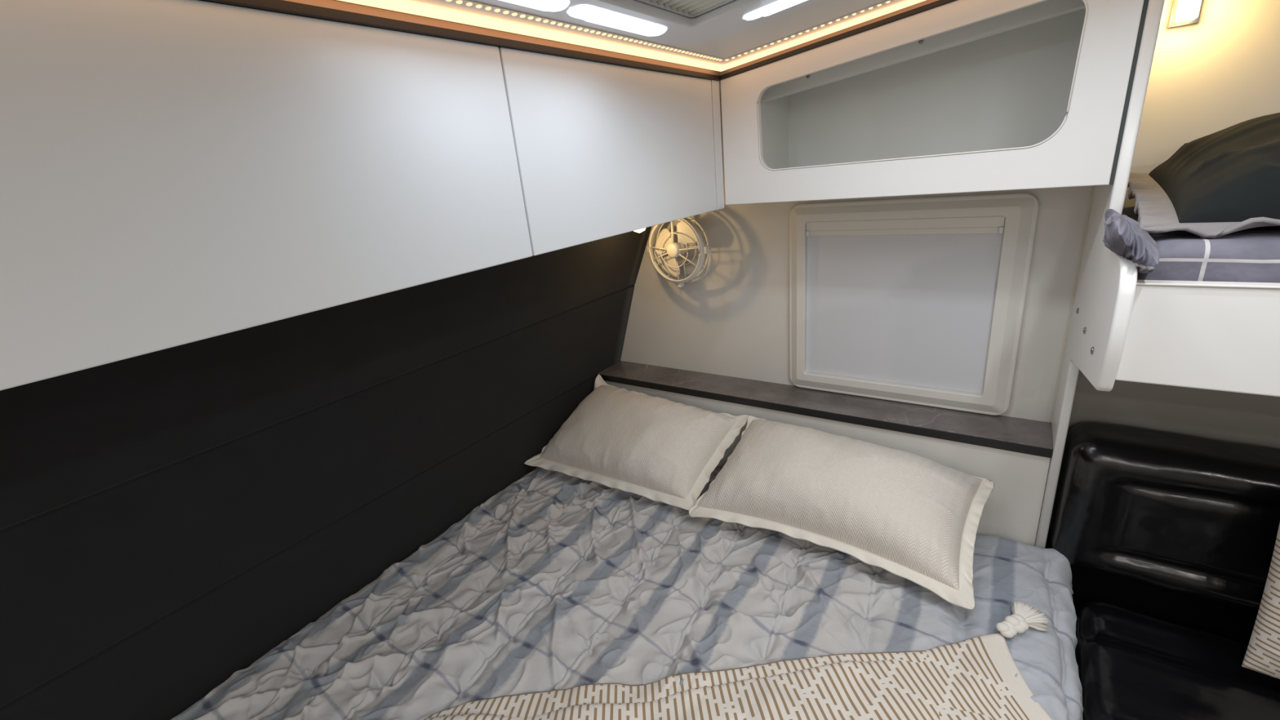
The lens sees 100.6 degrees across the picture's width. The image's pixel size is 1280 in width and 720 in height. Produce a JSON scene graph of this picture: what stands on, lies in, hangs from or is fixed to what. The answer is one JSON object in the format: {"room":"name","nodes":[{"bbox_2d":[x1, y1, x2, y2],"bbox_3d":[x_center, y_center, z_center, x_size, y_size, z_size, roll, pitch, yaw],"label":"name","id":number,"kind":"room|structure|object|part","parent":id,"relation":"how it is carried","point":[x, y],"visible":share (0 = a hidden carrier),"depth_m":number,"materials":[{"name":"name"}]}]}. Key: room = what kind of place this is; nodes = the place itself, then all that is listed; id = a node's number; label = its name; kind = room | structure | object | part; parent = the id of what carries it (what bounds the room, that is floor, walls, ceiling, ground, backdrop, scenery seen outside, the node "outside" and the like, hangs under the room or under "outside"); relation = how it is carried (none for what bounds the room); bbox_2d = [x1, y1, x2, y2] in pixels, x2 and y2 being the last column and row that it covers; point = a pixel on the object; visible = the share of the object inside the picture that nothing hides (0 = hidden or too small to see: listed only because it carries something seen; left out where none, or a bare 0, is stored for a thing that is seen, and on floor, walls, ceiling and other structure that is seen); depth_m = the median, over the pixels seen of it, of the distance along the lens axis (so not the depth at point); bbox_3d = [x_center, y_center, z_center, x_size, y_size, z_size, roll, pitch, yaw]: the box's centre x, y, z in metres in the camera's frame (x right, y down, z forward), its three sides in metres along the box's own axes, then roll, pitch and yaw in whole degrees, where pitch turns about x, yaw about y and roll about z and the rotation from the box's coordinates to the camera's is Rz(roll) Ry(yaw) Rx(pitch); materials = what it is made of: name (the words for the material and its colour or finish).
{"room":"camper van interior","nodes":[
{"label":"camper van interior","id":0,"kind":"room"},
{"bbox_2d":[0,226,651,719],"bbox_3d":[-0.997,0.672,0.896,0.672,1.731,3.200,8,24,34],"label":"wall","id":1,"kind":"structure","parent":0,"point":[171,517],"depth_m":1.02,"materials":[{"name":"black wood"}]},
{"bbox_2d":[0,0,532,391],"bbox_3d":[-0.747,-0.053,0.266,0.375,0.271,1.508,8,24,34],"label":"upper cabinet","id":2,"kind":"object","parent":1,"relation":"attached to","point":[173,173],"visible":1,"depth_m":0.47,"materials":[{"name":"grey laminate"}]},
{"bbox_2d":[199,0,720,80],"bbox_3d":[-0.552,-0.194,0.186,0.008,0.009,2.590,8,24,34],"label":"trim","id":3,"kind":"structure","parent":2,"relation":"attached to","point":[275,6],"depth_m":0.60,"materials":[{"name":"black wood"}]},
{"bbox_2d":[498,47,724,255],"bbox_3d":[-0.144,-0.405,1.080,0.376,0.271,0.632,8,24,34],"label":"upper cabinet","id":4,"kind":"object","parent":1,"relation":"attached to","point":[603,150],"depth_m":0.89,"materials":[{"name":"grey laminate"}]},
{"bbox_2d":[634,227,645,232],"bbox_3d":[-0.004,-0.396,1.511,0.045,0.068,0.045,8,24,34],"label":"reading lamp","id":5,"kind":"object","parent":4,"relation":"attached to","point":[644,228],"visible":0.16,"depth_m":1.51,"materials":[{"name":"white plastic"}]},
{"bbox_3d":[0.153,-0.485,1.219,0.060,0.271,0.034,8,24,34],"label":"corner filler","id":6,"kind":"part","parent":4,"relation":"part of","materials":[{"name":"white laminate"}]},
{"bbox_2d":[334,0,908,91],"bbox_3d":[0.084,-0.262,-0.307,3.020,0.308,3.200,8,24,34],"label":"ceiling","id":7,"kind":"structure","parent":0,"point":[822,11],"depth_m":0.90,"materials":[{"name":"white"}]},
{"bbox_2d":[338,0,727,71],"bbox_3d":[-0.531,-0.200,0.153,0.044,0.011,2.568,8,24,34],"label":"led strip","id":8,"kind":"object","parent":7,"relation":"attached to","point":[402,6],"visible":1,"depth_m":0.69,"materials":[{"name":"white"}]},
{"bbox_2d":[480,0,821,44],"bbox_3d":[0.191,-0.450,0.408,0.745,0.166,0.700,8,24,34],"label":"roof hatch","id":9,"kind":"object","parent":7,"relation":"attached to","point":[680,18],"visible":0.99,"depth_m":0.75,"materials":[{"name":"white plastic"}]},
{"bbox_2d":[499,0,569,12],"bbox_3d":[-0.143,-0.374,0.541,0.031,0.010,0.206,8,24,34],"label":"lamp","id":10,"kind":"object","parent":9,"relation":"attached to","point":[553,6],"visible":1,"depth_m":0.58,"materials":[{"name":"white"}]},
{"bbox_2d":[566,4,666,36],"bbox_3d":[-0.024,-0.443,0.702,0.031,0.010,0.206,8,24,34],"label":"lamp","id":11,"kind":"object","parent":9,"relation":"attached to","point":[588,13],"visible":1,"depth_m":0.68,"materials":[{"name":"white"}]},
{"bbox_2d":[650,0,725,15],"bbox_3d":[0.195,-0.433,0.423,0.607,0.083,0.460,8,24,34],"label":"blind","id":12,"kind":"object","parent":9,"relation":"hanging from","point":[658,7],"depth_m":0.74,"materials":[{"name":"white plastic"}]},
{"bbox_2d":[742,0,807,20],"bbox_3d":[0.237,-0.504,0.729,0.209,0.028,0.031,8,24,34],"label":"lamp","id":13,"kind":"object","parent":9,"relation":"attached to","point":[780,5],"visible":1,"depth_m":0.76,"materials":[{"name":"white plastic"}]},
{"bbox_2d":[724,0,925,69],"bbox_3d":[0.445,-0.607,0.902,0.683,0.082,0.068,8,24,34],"label":"led strip","id":14,"kind":"object","parent":7,"relation":"attached to","point":[900,6],"visible":1,"depth_m":0.98,"materials":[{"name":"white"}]},
{"bbox_2d":[620,0,1279,422],"bbox_3d":[1.075,0.013,1.225,3.100,2.350,0.060,8,24,34],"label":"wall","id":15,"kind":"structure","parent":0,"point":[1221,71],"depth_m":1.27,"materials":[{"name":"white laminate"}]},
{"bbox_2d":[647,216,711,287],"bbox_3d":[0.132,-0.342,1.651,0.224,0.220,0.120,8,24,34],"label":"wall fan","id":16,"kind":"object","parent":15,"relation":"attached to","point":[687,232],"visible":0.95,"depth_m":1.62,"materials":[{"name":"white plastic"}]},
{"bbox_3d":[0.077,-0.368,1.655,0.072,0.081,0.020,11,26,39],"label":"fan blade","id":17,"kind":"part","parent":16,"relation":"part of","materials":[{"name":"white plastic"}]},
{"bbox_3d":[0.102,-0.300,1.669,0.018,0.074,0.079,-18,23,-31],"label":"fan blade","id":18,"kind":"part","parent":16,"relation":"part of","materials":[{"name":"white plastic"}]},
{"bbox_3d":[0.123,-0.343,1.637,0.038,0.038,0.041,11,26,39],"label":"motor","id":19,"kind":"part","parent":16,"relation":"part of","materials":[{"name":"white plastic"}]},
{"bbox_3d":[0.145,-0.379,1.591,0.074,0.074,0.020,8,24,34],"label":"fan blade","id":20,"kind":"part","parent":16,"relation":"part of","materials":[{"name":"white plastic"}]},
{"bbox_2d":[597,360,1053,457],"bbox_3d":[0.425,0.112,1.613,1.312,0.022,0.144,8,24,34],"label":"shelf","id":21,"kind":"object","parent":15,"relation":"attached to","point":[1030,437],"visible":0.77,"depth_m":1.47,"materials":[{"name":"black wood"}]},
{"bbox_2d":[720,0,955,79],"bbox_3d":[0.466,-0.616,0.955,0.710,0.087,0.008,8,24,34],"label":"trim","id":22,"kind":"structure","parent":15,"relation":"attached to","point":[940,2],"depth_m":1.01,"materials":[{"name":"black wood"}]},
{"bbox_2d":[789,192,1039,415],"bbox_3d":[0.668,-0.142,1.402,0.561,0.544,0.026,8,24,34],"label":"window","id":23,"kind":"structure","parent":15,"relation":"in","point":[891,300],"depth_m":1.37,"materials":[{"name":"white plastic"}]},
{"bbox_2d":[805,233,1003,394],"bbox_3d":[0.667,-0.135,1.412,0.452,0.418,0.002,8,24,34],"label":"roller blind","id":24,"kind":"object","parent":23,"relation":"attached to","point":[912,310],"depth_m":1.40,"materials":[{"name":"white fabric"}]},
{"bbox_2d":[720,0,1143,204],"bbox_3d":[0.555,-0.544,1.123,0.692,0.356,0.310,8,24,34],"label":"upper cabinet","id":25,"kind":"object","parent":15,"relation":"attached to","point":[957,95],"visible":1,"depth_m":1.11,"materials":[{"name":"white laminate"}]},
{"bbox_3d":[0.310,-0.570,1.307,0.015,0.224,0.290,8,24,34],"label":"panel","id":26,"kind":"part","parent":25,"relation":"part of","materials":[{"name":"white laminate"}]},
{"bbox_3d":[0.477,-0.495,1.000,0.543,0.224,0.003,8,24,34],"label":"edge trim","id":27,"kind":"part","parent":25,"relation":"part of","materials":[{"name":"white plastic"}]},
{"bbox_3d":[0.650,-0.617,1.221,0.628,0.304,0.006,8,24,34],"label":"panel","id":28,"kind":"part","parent":25,"relation":"part of","materials":[{"name":"white laminate"}]},
{"bbox_2d":[1049,185,1094,422],"bbox_3d":[0.975,-0.118,1.201,0.006,0.570,0.006,-17,23,-29],"label":"trim","id":29,"kind":"structure","parent":15,"relation":"attached to","point":[1092,186],"depth_m":1.19,"materials":[{"name":"beige"}]},
{"bbox_2d":[1034,0,1164,548],"bbox_3d":[0.840,0.149,1.041,0.021,1.662,0.571,8,24,34],"label":"divider panel","id":30,"kind":"object","parent":15,"relation":"attached to","point":[1106,286],"visible":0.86,"depth_m":0.86,"materials":[{"name":"white laminate"}]},
{"bbox_2d":[1109,0,1148,184],"bbox_3d":[0.760,-0.457,0.818,0.005,0.357,0.008,8,24,34],"label":"trim","id":31,"kind":"structure","parent":15,"relation":"attached to","point":[1145,2],"depth_m":0.83,"materials":[{"name":"grey"}]},
{"bbox_2d":[1048,369,1279,528],"bbox_3d":[1.667,0.416,0.902,1.553,1.094,0.029,8,24,34],"label":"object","id":32,"kind":"structure","parent":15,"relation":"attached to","point":[1233,416],"depth_m":1.13,"materials":[{"name":"grey"}]},
{"bbox_2d":[1167,0,1203,28],"bbox_3d":[0.981,-0.643,0.949,0.040,0.078,0.033,8,24,34],"label":"wall lamp","id":33,"kind":"object","parent":15,"relation":"attached to","point":[1183,12],"visible":1,"depth_m":0.95,"materials":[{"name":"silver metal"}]},
{"bbox_3d":[0.979,-0.644,0.945,0.028,0.072,0.026,8,24,34],"label":"lamp glass","id":34,"kind":"part","parent":33,"relation":"part of","materials":[{"name":"white glass"}]},
{"bbox_2d":[1115,280,1279,396],"bbox_3d":[1.466,-0.037,0.514,1.553,0.144,0.544,8,24,34],"label":"bunk bed","id":35,"kind":"object","parent":15,"relation":"attached to","point":[1213,335],"visible":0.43,"depth_m":0.70,"materials":[{"name":"white laminate"}]},
{"bbox_2d":[1102,206,1279,283],"bbox_3d":[1.417,-0.102,0.494,1.557,0.170,0.562,8,24,34],"label":"mattress","id":36,"kind":"object","parent":35,"relation":"on","point":[1252,255],"visible":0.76,"depth_m":0.70,"materials":[{"name":"grey fabric"}]},
{"bbox_2d":[1127,112,1279,238],"bbox_3d":[1.080,-0.274,0.692,0.669,0.164,0.444,8,24,34],"label":"pillow","id":37,"kind":"object","parent":36,"relation":"on","point":[1223,182],"visible":0.97,"depth_m":0.74,"materials":[{"name":"grey fabric"}]},
{"bbox_3d":[0.233,1.667,0.417,3.100,0.050,3.200,8,24,34],"label":"floor","id":38,"kind":"structure","parent":0,"visible":0},
{"bbox_2d":[1044,421,1279,719],"bbox_3d":[1.428,0.865,0.636,1.556,1.077,0.933,8,24,34],"label":"leather bench","id":39,"kind":"object","parent":38,"relation":"on","point":[1167,539],"visible":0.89,"depth_m":1.07,"materials":[{"name":"black leather"}]},
{"bbox_3d":[1.610,0.391,0.802,1.550,0.335,0.165,8,24,34],"label":"backrest","id":40,"kind":"part","parent":39,"relation":"part of","materials":[{"name":"black leather"}]},
{"bbox_2d":[1075,600,1279,719],"bbox_3d":[1.406,0.803,0.532,1.490,0.187,0.790,8,24,34],"label":"seat cushion","id":41,"kind":"object","parent":39,"relation":"on","point":[1132,665],"depth_m":1.02,"materials":[{"name":"black leather"}]},
{"bbox_2d":[1241,522,1279,679],"bbox_3d":[1.260,0.421,0.809,0.416,0.343,0.108,8,24,34],"label":"cushion","id":42,"kind":"object","parent":39,"relation":"on","point":[1262,655],"visible":1,"depth_m":0.93,"materials":[{"name":"beige fabric"}]},
{"bbox_3d":[-0.095,1.039,1.076,1.400,0.750,1.845,8,24,34],"label":"double bed","id":43,"kind":"object","parent":38,"relation":"on","visible":0},
{"bbox_2d":[170,466,1083,719],"bbox_3d":[-0.078,0.822,1.022,1.490,0.431,1.780,8,24,34],"label":"duvet","id":44,"kind":"object","parent":43,"relation":"on","point":[556,580],"visible":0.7,"depth_m":1.17,"materials":[{"name":"fabric"}]},
{"bbox_2d":[524,373,748,511],"bbox_3d":[-0.030,0.236,1.672,0.663,0.223,0.338,8,24,34],"label":"pillow","id":45,"kind":"object","parent":44,"relation":"on","point":[667,451],"visible":1,"depth_m":1.57,"materials":[{"name":"beige fabric"}]},
{"bbox_2d":[424,600,1053,719],"bbox_3d":[0.108,0.723,0.784,1.421,0.160,0.558,-7,20,-4],"label":"throw blanket","id":46,"kind":"object","parent":44,"relation":"on","point":[973,678],"visible":1,"depth_m":0.96,"materials":[{"name":"white fabric"}]},
{"bbox_2d":[688,415,994,609],"bbox_3d":[0.480,0.312,1.329,0.665,0.209,0.349,8,24,34],"label":"pillow","id":47,"kind":"object","parent":44,"relation":"on","point":[913,517],"visible":1,"depth_m":1.23,"materials":[{"name":"beige fabric"}]},
{"bbox_2d":[604,380,1050,546],"bbox_3d":[0.380,0.371,1.686,1.409,0.503,0.015,8,24,34],"label":"headboard panel","id":48,"kind":"object","parent":43,"relation":"attached to","point":[1011,511],"visible":0.16,"depth_m":1.31,"materials":[{"name":"white laminate"}]}
]}

